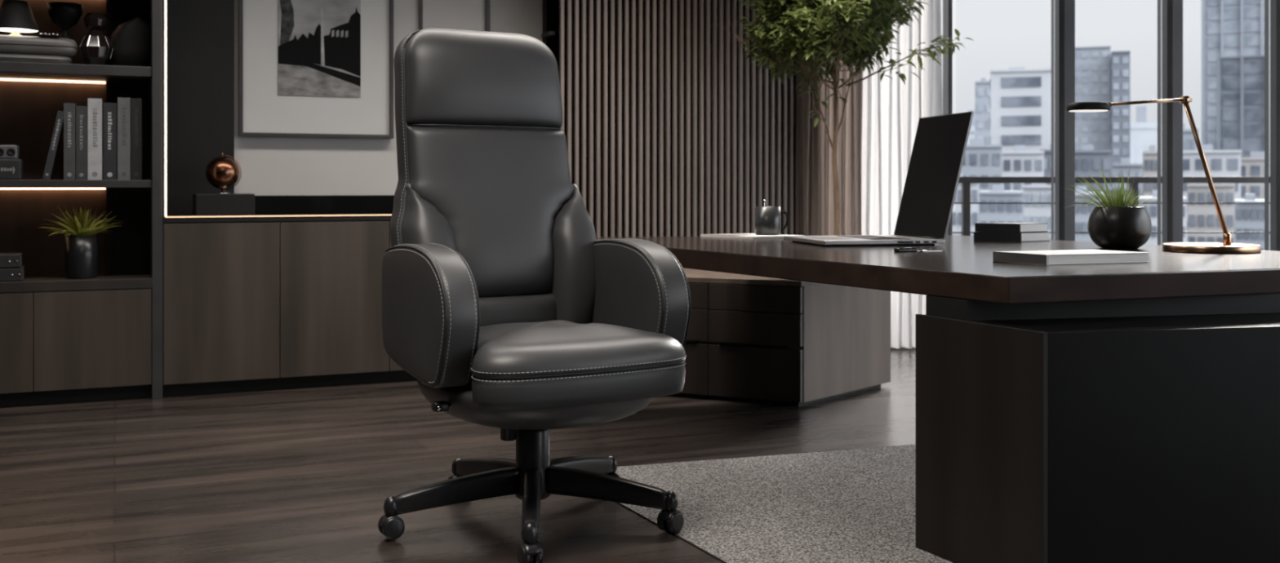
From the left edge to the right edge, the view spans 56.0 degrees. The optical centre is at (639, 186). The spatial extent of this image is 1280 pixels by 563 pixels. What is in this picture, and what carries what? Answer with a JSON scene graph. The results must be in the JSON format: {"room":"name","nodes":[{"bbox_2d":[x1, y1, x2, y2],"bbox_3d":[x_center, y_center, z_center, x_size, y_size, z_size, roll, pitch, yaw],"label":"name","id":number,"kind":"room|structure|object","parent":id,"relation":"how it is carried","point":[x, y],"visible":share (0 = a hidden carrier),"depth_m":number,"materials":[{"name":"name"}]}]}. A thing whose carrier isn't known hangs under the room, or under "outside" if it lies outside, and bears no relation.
{"room":"office","nodes":[
{"label":"office","id":0,"kind":"room"},
{"bbox_2d":[162,0,485,215],"bbox_3d":[-2.162,-0.520,5.803,6.758,2.900,0.141,0,0,-24],"label":"wall","id":1,"kind":"structure","parent":0,"point":[269,166],"depth_m":6.01,"materials":[{"name":"white paint"}]},
{"bbox_2d":[162,0,234,213],"bbox_3d":[-2.106,-0.919,5.715,0.332,2.101,0.055,0,0,-24],"label":"wall panel","id":2,"kind":"object","parent":1,"relation":"attached to","point":[200,33],"visible":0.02,"depth_m":5.69,"materials":[{"name":"black wood"}]},
{"bbox_2d":[238,0,393,138],"bbox_3d":[-1.593,-0.800,5.941,0.743,1.120,0.052,0,0,-24],"label":"framed photograph","id":3,"kind":"object","parent":1,"relation":"attached to","point":[308,68],"visible":1,"depth_m":5.93,"materials":[{"name":"paper"}]},
{"bbox_2d":[277,0,360,97],"bbox_3d":[-1.581,-0.754,5.937,0.398,0.620,0.004,0,0,-24],"label":"print","id":4,"kind":"object","parent":3,"relation":"attached to","point":[319,41],"depth_m":5.93,"materials":[{"name":"paper"}]},
{"bbox_2d":[418,0,422,30],"bbox_3d":[-1.124,-0.970,6.168,0.016,2.000,0.019,0,0,-24],"label":"trim","id":5,"kind":"structure","parent":1,"relation":"attached to","point":[420,2],"depth_m":6.16,"materials":[{"name":"metal"}]},
{"bbox_2d":[485,0,490,31],"bbox_3d":[-0.799,-0.970,6.311,0.021,2.000,0.019,0,0,-24],"label":"trim","id":6,"kind":"structure","parent":1,"relation":"attached to","point":[487,2],"depth_m":6.30,"materials":[{"name":"metal"}]},
{"bbox_2d":[490,0,542,41],"bbox_3d":[-0.649,-0.970,6.380,0.309,2.000,0.011,0,0,-24],"label":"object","id":7,"kind":"structure","parent":1,"relation":"attached to","point":[524,17],"depth_m":6.38,"materials":[{"name":"grey paint"}]},
{"bbox_2d":[542,0,546,45],"bbox_3d":[-0.501,-0.520,6.407,0.020,2.900,0.078,0,0,-24],"label":"trim","id":8,"kind":"structure","parent":1,"relation":"attached to","point":[544,2],"depth_m":6.39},
{"bbox_2d":[541,31,555,38],"bbox_3d":[-0.477,-0.794,6.303,0.042,0.020,0.128,0,0,-24],"label":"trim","id":9,"kind":"structure","parent":1,"relation":"attached to","point":[549,33],"depth_m":6.26,"materials":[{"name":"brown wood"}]},
{"bbox_2d":[546,0,799,236],"bbox_3d":[0.194,-0.520,6.598,1.445,2.900,0.278,0,0,-24],"label":"wall panel","id":10,"kind":"object","parent":1,"relation":"attached to","point":[669,129],"visible":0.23,"depth_m":6.44,"materials":[{"name":"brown wood"}]},
{"bbox_2d":[0,347,915,562],"bbox_3d":[0.000,0.990,2.350,10.400,0.120,9.900,0,0,0],"label":"floor","id":11,"kind":"structure","parent":0,"point":[300,475],"depth_m":3.97,"materials":[{"name":"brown wood"}]},
{"bbox_2d":[0,0,162,407],"bbox_3d":[-2.821,-0.320,5.176,1.409,2.500,0.440,0,0,-24],"label":"bookcase","id":12,"kind":"object","parent":11,"relation":"on","point":[63,340],"visible":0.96,"depth_m":5.25,"materials":[{"name":"grey paint"}]},
{"bbox_2d":[0,159,22,179],"bbox_3d":[-2.715,-0.071,5.102,0.164,0.088,0.121,0,0,-24],"label":"storage box","id":13,"kind":"object","parent":12,"relation":"on","point":[10,169],"visible":0.95,"depth_m":5.07,"materials":[{"name":"black fabric"}]},
{"bbox_2d":[0,145,18,159],"bbox_3d":[-2.720,-0.144,5.108,0.139,0.059,0.126,0,0,-24],"label":"radio","id":14,"kind":"object","parent":13,"relation":"on","point":[6,152],"visible":0.99,"depth_m":5.07,"materials":[{"name":"grey plastic"}]},
{"bbox_2d":[0,266,25,281],"bbox_3d":[-2.734,0.374,5.117,0.199,0.056,0.160,0,0,-24],"label":"album","id":15,"kind":"object","parent":12,"relation":"on","point":[6,274],"visible":1,"depth_m":5.07,"materials":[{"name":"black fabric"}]},
{"bbox_2d":[0,253,22,267],"bbox_3d":[-2.738,0.317,5.115,0.190,0.056,0.160,0,0,-24],"label":"album","id":16,"kind":"object","parent":15,"relation":"on","point":[6,260],"visible":1,"depth_m":5.07,"materials":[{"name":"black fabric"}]},
{"bbox_2d":[0,53,73,63],"bbox_3d":[-2.690,-0.541,5.179,0.449,0.041,0.207,0,0,-24],"label":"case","id":17,"kind":"object","parent":12,"relation":"on","point":[3,57],"visible":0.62,"depth_m":5.12,"materials":[{"name":"grey leather"}]},
{"bbox_2d":[0,35,78,58],"bbox_3d":[-2.683,-0.602,5.182,0.476,0.079,0.207,0,0,-24],"label":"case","id":18,"kind":"object","parent":17,"relation":"on","point":[9,44],"visible":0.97,"depth_m":5.13,"materials":[{"name":"grey leather"}]},
{"bbox_2d":[0,0,39,35],"bbox_3d":[-2.685,-0.718,5.170,0.187,0.153,0.187,0,0,-24],"label":"table lamp","id":19,"kind":"object","parent":18,"relation":"on","point":[16,16],"visible":0.91,"depth_m":5.12,"materials":[{"name":"black metal"}]},
{"bbox_2d":[0,27,38,32],"bbox_3d":[-2.685,-0.674,5.170,0.175,0.004,0.175,0,0,-24],"label":"diffuser","id":20,"kind":"object","parent":19,"relation":"attached to","point":[2,29],"depth_m":5.17,"materials":[{"name":"beige"}]},
{"bbox_2d":[38,32,59,37],"bbox_3d":[-2.539,-0.650,5.169,0.080,0.017,0.060,0,0,-24],"label":"candle holder","id":21,"kind":"object","parent":18,"relation":"on","point":[41,34],"visible":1,"depth_m":5.15,"materials":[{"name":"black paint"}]},
{"bbox_2d":[38,34,59,37],"bbox_3d":[-2.539,-0.644,5.169,0.080,0.006,0.060,0,0,-24],"label":"tray","id":22,"kind":"object","parent":21,"relation":"on","point":[40,35],"depth_m":5.15,"materials":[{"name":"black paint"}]},
{"bbox_2d":[47,1,83,39],"bbox_3d":[-2.522,-0.720,5.275,0.143,0.156,0.143,0,0,-24],"label":"bowl","id":23,"kind":"object","parent":18,"relation":"on","point":[65,15],"visible":0.94,"depth_m":5.23,"materials":[{"name":"black ceramic"}]},
{"bbox_2d":[42,111,64,179],"bbox_3d":[-2.540,-0.175,5.217,0.087,0.298,0.171,0,0,-24],"label":"book","id":24,"kind":"object","parent":12,"relation":"on","point":[59,124],"visible":0.98,"depth_m":5.14,"materials":[{"name":"grey paper"}]},
{"bbox_2d":[63,102,76,180],"bbox_3d":[-2.484,-0.191,5.241,0.045,0.330,0.171,0,0,-24],"label":"book","id":25,"kind":"object","parent":12,"relation":"on","point":[69,109],"visible":0.98,"depth_m":5.16,"materials":[{"name":"grey paper"}]},
{"bbox_2d":[75,106,87,180],"bbox_3d":[-2.441,-0.185,5.260,0.042,0.318,0.171,0,0,-24],"label":"book","id":26,"kind":"object","parent":12,"relation":"on","point":[81,111],"visible":0.99,"depth_m":5.18,"materials":[{"name":"grey paper"}]},
{"bbox_2d":[42,206,126,279],"bbox_3d":[-2.441,0.238,5.269,0.356,0.328,0.305,0,0,-24],"label":"potted plant","id":27,"kind":"object","parent":12,"relation":"on","point":[81,246],"visible":1,"depth_m":5.21,"materials":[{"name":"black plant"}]},
{"bbox_2d":[87,98,102,180],"bbox_3d":[-2.393,-0.203,5.281,0.057,0.353,0.171,0,0,-24],"label":"book","id":28,"kind":"object","parent":12,"relation":"on","point":[94,105],"visible":1,"depth_m":5.20,"materials":[{"name":"grey paper"}]},
{"bbox_2d":[80,12,113,65],"bbox_3d":[-2.394,-0.640,5.298,0.135,0.239,0.136,0,0,-24],"label":"vase","id":29,"kind":"object","parent":12,"relation":"on","point":[95,47],"visible":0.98,"depth_m":5.26,"materials":[{"name":"brown glass"}]},
{"bbox_2d":[102,102,116,180],"bbox_3d":[-2.339,-0.194,5.305,0.052,0.334,0.171,0,0,-24],"label":"book","id":30,"kind":"object","parent":12,"relation":"on","point":[109,109],"visible":1,"depth_m":5.23,"materials":[{"name":"grey paper"}]},
{"bbox_2d":[117,97,130,180],"bbox_3d":[-2.287,-0.206,5.327,0.051,0.360,0.171,0,0,-24],"label":"book","id":31,"kind":"object","parent":12,"relation":"on","point":[123,104],"visible":1,"depth_m":5.25,"materials":[{"name":"grey paper"}]},
{"bbox_2d":[111,17,151,66],"bbox_3d":[-2.291,-0.637,5.409,0.172,0.233,0.146,0,0,-24],"label":"sculpture","id":32,"kind":"object","parent":12,"relation":"on","point":[131,42],"visible":0.89,"depth_m":5.35,"materials":[{"name":"black ceramic"}]},
{"bbox_2d":[130,98,142,180],"bbox_3d":[-2.241,-0.205,5.348,0.044,0.358,0.171,0,0,-24],"label":"book","id":33,"kind":"object","parent":12,"relation":"on","point":[135,104],"visible":1,"depth_m":5.27,"materials":[{"name":"grey paper"}]},
{"bbox_2d":[164,0,166,217],"bbox_3d":[-2.073,-0.918,5.255,0.008,2.103,0.010,0,0,-23],"label":"light strip","id":34,"kind":"object","parent":12,"relation":"attached to","point":[165,0],"visible":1,"depth_m":5.25,"materials":[{"name":"beige"}]},
{"bbox_2d":[162,212,416,396],"bbox_3d":[-1.365,0.531,5.809,1.765,0.799,0.446,0,0,-24],"label":"sideboard","id":35,"kind":"object","parent":11,"relation":"on","point":[256,302],"visible":0.51,"depth_m":5.44,"materials":[{"name":"brown wood"}]},
{"bbox_2d":[192,193,254,215],"bbox_3d":[-1.922,0.083,5.548,0.254,0.096,0.240,0,0,-24],"label":"display box","id":36,"kind":"object","parent":35,"relation":"on","point":[203,204],"visible":0.98,"depth_m":5.44,"materials":[{"name":"black wood"}]},
{"bbox_2d":[205,151,241,194],"bbox_3d":[-1.919,-0.061,5.527,0.150,0.192,0.150,0,0,20],"label":"globe","id":37,"kind":"object","parent":36,"relation":"on","point":[222,172],"visible":1,"depth_m":5.48,"materials":[{"name":"orange metal"}]},
{"bbox_2d":[162,215,391,222],"bbox_3d":[-1.366,0.149,5.811,1.765,0.023,0.442,0,0,-24],"label":"countertop","id":38,"kind":"structure","parent":35,"relation":"on","point":[200,220],"depth_m":5.44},
{"bbox_2d":[254,195,394,213],"bbox_3d":[-1.247,0.088,6.058,1.350,0.086,0.115,0,0,-24],"label":"backsplash ledge","id":39,"kind":"object","parent":35,"relation":"on","point":[264,204],"visible":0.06,"depth_m":5.86,"materials":[{"name":"black glass"}]},
{"bbox_2d":[668,267,890,406],"bbox_3d":[0.310,0.665,5.602,1.554,0.530,0.712,0,0,26],"label":"base cabinet","id":40,"kind":"object","parent":11,"relation":"on","point":[750,339],"visible":0.65,"depth_m":5.18,"materials":[{"name":"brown wood"}]},
{"bbox_2d":[615,444,954,562],"bbox_3d":[1.955,0.928,3.107,3.730,0.004,2.872,0,0,-18],"label":"rug","id":41,"kind":"object","parent":11,"relation":"on","point":[853,505],"visible":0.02,"depth_m":3.47,"materials":[{"name":"grey carpet"}]},
{"bbox_2d":[377,27,691,562],"bbox_3d":[-0.328,0.227,3.319,0.782,1.395,0.852,0,0,-27],"label":"office chair","id":42,"kind":"object","parent":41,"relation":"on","point":[503,301],"visible":1,"depth_m":3.35,"materials":[{"name":"black leather"}]},
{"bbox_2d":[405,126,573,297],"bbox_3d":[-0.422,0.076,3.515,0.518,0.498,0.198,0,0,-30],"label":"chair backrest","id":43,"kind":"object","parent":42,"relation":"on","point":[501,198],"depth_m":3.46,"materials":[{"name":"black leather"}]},
{"bbox_2d":[478,292,556,326],"bbox_3d":[-0.391,0.367,3.478,0.330,0.115,0.110,0,0,-30],"label":"cushion","id":44,"kind":"object","parent":42,"relation":"on","point":[495,308],"depth_m":3.44,"materials":[{"name":"black leather"}]},
{"bbox_2d":[471,320,685,377],"bbox_3d":[-0.249,0.412,3.231,0.587,0.094,0.616,0,0,-30],"label":"seat cushion","id":45,"kind":"object","parent":42,"relation":"on","point":[500,348],"depth_m":3.02,"materials":[{"name":"black leather"}]},
{"bbox_2d":[595,235,1279,562],"bbox_3d":[1.083,0.572,4.088,1.670,0.717,3.032,0,0,-29],"label":"executive desk","id":46,"kind":"object","parent":41,"relation":"on","point":[1126,412],"visible":0.78,"depth_m":2.81,"materials":[{"name":"brown wood"}]},
{"bbox_2d":[700,233,804,239],"bbox_3d":[0.467,0.207,5.005,0.230,0.011,0.370,0,0,-45],"label":"magazine","id":47,"kind":"object","parent":46,"relation":"on","point":[749,236],"visible":0.89,"depth_m":4.95,"materials":[{"name":"white paper"}]},
{"bbox_2d":[755,200,788,235],"bbox_3d":[0.539,0.129,5.006,0.123,0.146,0.106,0,0,37],"label":"mug","id":48,"kind":"object","parent":47,"relation":"on","point":[767,219],"visible":1,"depth_m":4.97,"materials":[{"name":"silver metal"}]},
{"bbox_2d":[783,111,973,246],"bbox_3d":[0.877,-0.028,4.478,0.578,0.482,0.460,0,0,-14],"label":"laptop","id":49,"kind":"object","parent":46,"relation":"on","point":[940,142],"visible":1,"depth_m":4.47,"materials":[{"name":"metal"}]},
{"bbox_2d":[893,247,942,252],"bbox_3d":[0.910,0.206,3.922,0.175,0.014,0.035,0,0,-20],"label":"pen","id":50,"kind":"object","parent":46,"relation":"on","point":[902,249],"visible":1,"depth_m":3.90,"materials":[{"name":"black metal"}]},
{"bbox_2d":[973,231,1050,242],"bbox_3d":[1.442,0.195,4.663,0.267,0.036,0.131,0,0,26],"label":"book","id":51,"kind":"object","parent":46,"relation":"on","point":[978,236],"visible":0.83,"depth_m":4.62,"materials":[{"name":"black paper"}]},
{"bbox_2d":[974,222,1048,232],"bbox_3d":[1.440,0.160,4.661,0.254,0.034,0.124,0,0,26],"label":"book","id":52,"kind":"object","parent":51,"relation":"on","point":[979,227],"visible":1,"depth_m":4.63,"materials":[{"name":"black paper"}]},
{"bbox_2d":[992,249,1149,265],"bbox_3d":[1.210,0.199,3.378,0.380,0.028,0.189,0,0,-19],"label":"notebook","id":53,"kind":"object","parent":46,"relation":"on","point":[1060,257],"visible":1,"depth_m":3.31,"materials":[{"name":"white paper"}]},
{"bbox_2d":[1065,164,1161,248],"bbox_3d":[1.614,0.069,4.109,0.360,0.288,0.229,0,0,0],"label":"potted grass","id":54,"kind":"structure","parent":46,"relation":"on","point":[1117,224],"depth_m":4.06,"materials":[{"name":"plant"}]},
{"bbox_2d":[1066,95,1261,253],"bbox_3d":[1.706,-0.041,3.930,0.612,0.507,0.292,0,0,0],"label":"desk lamp","id":55,"kind":"object","parent":46,"relation":"on","point":[1227,246],"visible":1,"depth_m":3.92,"materials":[{"name":"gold metal"}]},
{"bbox_2d":[1069,109,1107,111],"bbox_3d":[1.466,-0.246,3.930,0.117,0.003,0.086,0,0,-1],"label":"diffuser","id":56,"kind":"object","parent":55,"relation":"attached to","point":[1070,110],"depth_m":3.89,"materials":[{"name":"beige"}]},
{"bbox_2d":[1222,233,1231,244],"bbox_3d":[1.919,0.173,3.930,0.025,0.038,0.025,0,0,0],"label":"socket","id":57,"kind":"object","parent":55,"relation":"attached to","point":[1227,237],"depth_m":3.92,"materials":[{"name":"gold metal"}]},
{"bbox_2d":[715,0,973,235],"bbox_3d":[1.049,-0.381,6.062,1.265,2.623,1.055,0,0,-4],"label":"potted tree","id":58,"kind":"object","parent":11,"relation":"on","point":[806,24],"visible":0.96,"depth_m":6.04,"materials":[{"name":"green plant"}]},
{"bbox_2d":[1051,0,1075,240],"bbox_3d":[2.153,-0.520,6.942,0.686,2.900,0.135,0,0,0],"label":"window frame","id":59,"kind":"structure","parent":11,"relation":"on","point":[1063,11],"depth_m":6.89,"materials":[{"name":"metal"}]},
{"bbox_2d":[1157,0,1182,245],"bbox_3d":[2.797,-0.520,6.942,0.637,2.900,0.135,0,0,0],"label":"window frame","id":60,"kind":"structure","parent":11,"relation":"on","point":[1170,12],"depth_m":6.89,"materials":[{"name":"metal"}]},
{"bbox_2d":[1264,0,1279,251],"bbox_3d":[3.418,-0.520,6.942,0.643,2.900,0.135,0,0,0],"label":"window frame","id":61,"kind":"structure","parent":11,"relation":"on","point":[1272,7],"depth_m":6.92,"materials":[{"name":"metal"}]},
{"bbox_2d":[800,65,802,235],"bbox_3d":[0.806,-0.520,6.990,0.513,2.900,0.160,0,0,0],"label":"wall","id":62,"kind":"structure","parent":0,"point":[801,219],"depth_m":6.91,"materials":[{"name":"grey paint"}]},
{"bbox_2d":[942,0,952,235],"bbox_3d":[1.427,-0.520,6.942,0.729,2.900,0.135,0,0,0],"label":"window frame","id":63,"kind":"structure","parent":62,"relation":"in","point":[947,4],"depth_m":6.89,"materials":[{"name":"metal"}]},
{"bbox_2d":[1087,206,1151,248],"bbox_3d":[1.643,0.141,4.120,0.205,0.143,0.205,0,0,0],"label":"pot","id":64,"kind":"object","parent":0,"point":[1108,227],"depth_m":4.04,"materials":[{"name":"black ceramic"}]},
{"bbox_3d":[0.000,-2.020,2.350,10.400,0.100,9.900,0,0,0],"label":"ceiling","id":65,"kind":"structure","parent":0,"visible":0},
{"bbox_2d":[800,1,862,235],"bbox_3d":[1.073,-0.513,6.720,0.354,2.856,0.104,0,0,0],"label":"curtain","id":66,"kind":"object","parent":65,"relation":"hanging from","point":[817,180],"visible":0.34,"depth_m":6.72,"materials":[{"name":"beige fabric"}]},
{"bbox_2d":[861,0,942,349],"bbox_3d":[1.474,-0.513,6.800,0.476,2.856,0.096,0,0,0],"label":"curtain","id":67,"kind":"object","parent":65,"relation":"hanging from","point":[893,108],"visible":0.48,"depth_m":6.80,"materials":[{"name":"white fabric"}]},
{"label":"outside","id":68,"kind":"structure","parent":0,"visible":0},
{"bbox_3d":[3.550,1.085,7.950,5.900,0.190,1.300,0,0,0],"label":"balcony slab","id":69,"kind":"object","parent":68,"visible":0},
{"bbox_2d":[952,177,1264,235],"bbox_3d":[3.550,0.463,8.300,5.900,1.055,0.060,0,0,0],"label":"balcony railing","id":70,"kind":"object","parent":69,"relation":"on","point":[966,182],"visible":0.28,"depth_m":8.27,"materials":[{"name":"metal"}]},
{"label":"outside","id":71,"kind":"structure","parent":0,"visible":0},
{"bbox_3d":[50.000,33.430,220.000,400.000,1.000,400.000,0,0,0],"label":"ground","id":72,"kind":"structure","parent":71,"visible":0},
{"bbox_2d":[952,173,978,235],"bbox_3d":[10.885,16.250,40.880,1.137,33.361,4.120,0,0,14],"label":"building","id":73,"kind":"structure","parent":72,"relation":"on","point":[957,209],"depth_m":38.95,"materials":[{"name":"concrete"}]},
{"bbox_2d":[967,110,974,144],"bbox_3d":[37.973,12.256,134.771,6.043,41.348,10.120,0,0,15],"label":"building","id":74,"kind":"structure","parent":72,"relation":"on","point":[971,135],"depth_m":130.24,"materials":[{"name":"grey concrete"}]},
{"bbox_2d":[960,138,1002,222],"bbox_3d":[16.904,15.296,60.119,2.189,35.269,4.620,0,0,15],"label":"building","id":75,"kind":"structure","parent":72,"relation":"on","point":[980,160],"depth_m":57.93,"materials":[{"name":"grey concrete"}]},
{"bbox_2d":[974,78,990,144],"bbox_3d":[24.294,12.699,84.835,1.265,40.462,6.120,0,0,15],"label":"building","id":76,"kind":"structure","parent":72,"relation":"on","point":[982,91],"depth_m":82.02,"materials":[{"name":"grey concrete"}]},
{"bbox_2d":[979,184,1024,222],"bbox_3d":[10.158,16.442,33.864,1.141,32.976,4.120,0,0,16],"label":"building","id":77,"kind":"structure","parent":72,"relation":"on","point":[988,213],"depth_m":31.99,"materials":[{"name":"grey concrete"}]},
{"bbox_2d":[989,66,1051,151],"bbox_3d":[22.202,13.076,70.253,3.305,39.708,9.120,0,0,17],"label":"building","id":78,"kind":"structure","parent":72,"relation":"on","point":[1020,98],"depth_m":65.98,"materials":[{"name":"concrete"}]},
{"bbox_2d":[1001,145,1044,191],"bbox_3d":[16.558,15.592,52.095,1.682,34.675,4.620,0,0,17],"label":"building","id":79,"kind":"structure","parent":72,"relation":"on","point":[1019,162],"depth_m":50.00,"materials":[{"name":"concrete"}]},
{"bbox_2d":[1022,182,1051,239],"bbox_3d":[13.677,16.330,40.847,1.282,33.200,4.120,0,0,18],"label":"building","id":80,"kind":"structure","parent":72,"relation":"on","point":[1039,192],"depth_m":39.04,"materials":[{"name":"concrete"}]},
{"bbox_2d":[1040,143,1051,185],"bbox_3d":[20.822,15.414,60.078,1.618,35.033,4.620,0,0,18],"label":"building","id":81,"kind":"structure","parent":72,"relation":"on","point":[1047,153],"depth_m":58.13,"materials":[{"name":"stone"}]},
{"bbox_2d":[1075,186,1104,241],"bbox_3d":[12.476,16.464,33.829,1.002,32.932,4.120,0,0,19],"label":"building","id":82,"kind":"structure","parent":72,"relation":"on","point":[1082,214],"depth_m":32.00,"materials":[{"name":"grey concrete"}]},
{"bbox_2d":[1075,45,1111,150],"bbox_3d":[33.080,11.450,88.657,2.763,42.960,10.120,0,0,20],"label":"office tower","id":83,"kind":"structure","parent":72,"relation":"on","point":[1092,64],"depth_m":83.90,"materials":[{"name":"grey concrete"}]},
{"bbox_2d":[1075,144,1112,192],"bbox_3d":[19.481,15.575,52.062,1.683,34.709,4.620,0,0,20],"label":"building","id":84,"kind":"structure","parent":72,"relation":"on","point":[1088,161],"depth_m":49.95,"materials":[{"name":"concrete"}]},
{"bbox_2d":[1111,50,1130,164],"bbox_3d":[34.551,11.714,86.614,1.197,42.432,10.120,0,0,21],"label":"office tower","id":85,"kind":"structure","parent":72,"relation":"on","point":[1120,60],"depth_m":82.02,"materials":[{"name":"stone"}]},
{"bbox_2d":[1104,182,1140,206],"bbox_3d":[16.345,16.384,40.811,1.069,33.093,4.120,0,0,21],"label":"building","id":86,"kind":"structure","parent":72,"relation":"on","point":[1115,184],"depth_m":39.10,"materials":[{"name":"stone"}]},
{"bbox_2d":[1111,157,1142,196],"bbox_3d":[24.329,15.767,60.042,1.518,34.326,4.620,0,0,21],"label":"building","id":87,"kind":"structure","parent":72,"relation":"on","point":[1135,170],"depth_m":58.00,"materials":[{"name":"grey concrete"}]},
{"bbox_2d":[1129,106,1157,163],"bbox_3d":[71.439,10.852,170.590,4.938,44.156,10.120,0,0,22],"label":"office tower","id":88,"kind":"structure","parent":72,"relation":"on","point":[1143,134],"depth_m":166.21,"materials":[{"name":"grey concrete"}]},
{"bbox_2d":[1142,145,1157,196],"bbox_3d":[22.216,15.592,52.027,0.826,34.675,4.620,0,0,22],"label":"building","id":89,"kind":"structure","parent":72,"relation":"on","point":[1149,157],"depth_m":50.05,"materials":[{"name":"beige concrete"}]},
{"bbox_2d":[1138,191,1186,244],"bbox_3d":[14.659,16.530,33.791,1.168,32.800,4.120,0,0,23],"label":"building","id":90,"kind":"structure","parent":72,"relation":"on","point":[1152,209],"depth_m":32.06,"materials":[{"name":"concrete"}]},
{"bbox_2d":[1182,128,1198,150],"bbox_3d":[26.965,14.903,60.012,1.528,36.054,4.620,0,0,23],"label":"building","id":91,"kind":"structure","parent":72,"relation":"on","point":[1188,142],"depth_m":57.85,"materials":[{"name":"grey concrete"}]},
{"bbox_2d":[1186,176,1235,243],"bbox_3d":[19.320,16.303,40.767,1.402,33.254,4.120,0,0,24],"label":"building","id":92,"kind":"structure","parent":72,"relation":"on","point":[1200,217],"depth_m":39.03,"materials":[{"name":"beige concrete"}]},
{"bbox_2d":[1182,144,1241,199],"bbox_3d":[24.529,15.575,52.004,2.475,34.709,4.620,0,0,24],"label":"building","id":93,"kind":"structure","parent":72,"relation":"on","point":[1220,163],"depth_m":49.89,"materials":[{"name":"concrete"}]},
{"bbox_2d":[1201,0,1264,150],"bbox_3d":[51.197,4.033,96.126,10.976,57.794,14.250,0,0,27],"label":"office tower","id":94,"kind":"structure","parent":72,"relation":"on","point":[1229,28],"depth_m":91.86,"materials":[{"name":"grey glass"}]},
{"bbox_2d":[1217,53,1264,157],"bbox_3d":[42.660,12.121,79.000,8.379,41.618,7.250,0,0,27],"label":"office tower","id":95,"kind":"structure","parent":72,"relation":"on","point":[1240,79],"depth_m":77.26,"materials":[{"name":"glass"}]},
{"bbox_2d":[1234,193,1264,250],"bbox_3d":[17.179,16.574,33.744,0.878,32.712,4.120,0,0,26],"label":"building","id":96,"kind":"structure","parent":72,"relation":"on","point":[1247,217],"depth_m":32.03,"materials":[{"name":"grey concrete"}]},
{"bbox_2d":[1240,151,1264,199],"bbox_3d":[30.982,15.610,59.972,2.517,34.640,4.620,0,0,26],"label":"building","id":97,"kind":"structure","parent":72,"relation":"on","point":[1254,166],"depth_m":58.17,"materials":[{"name":"beige concrete"}]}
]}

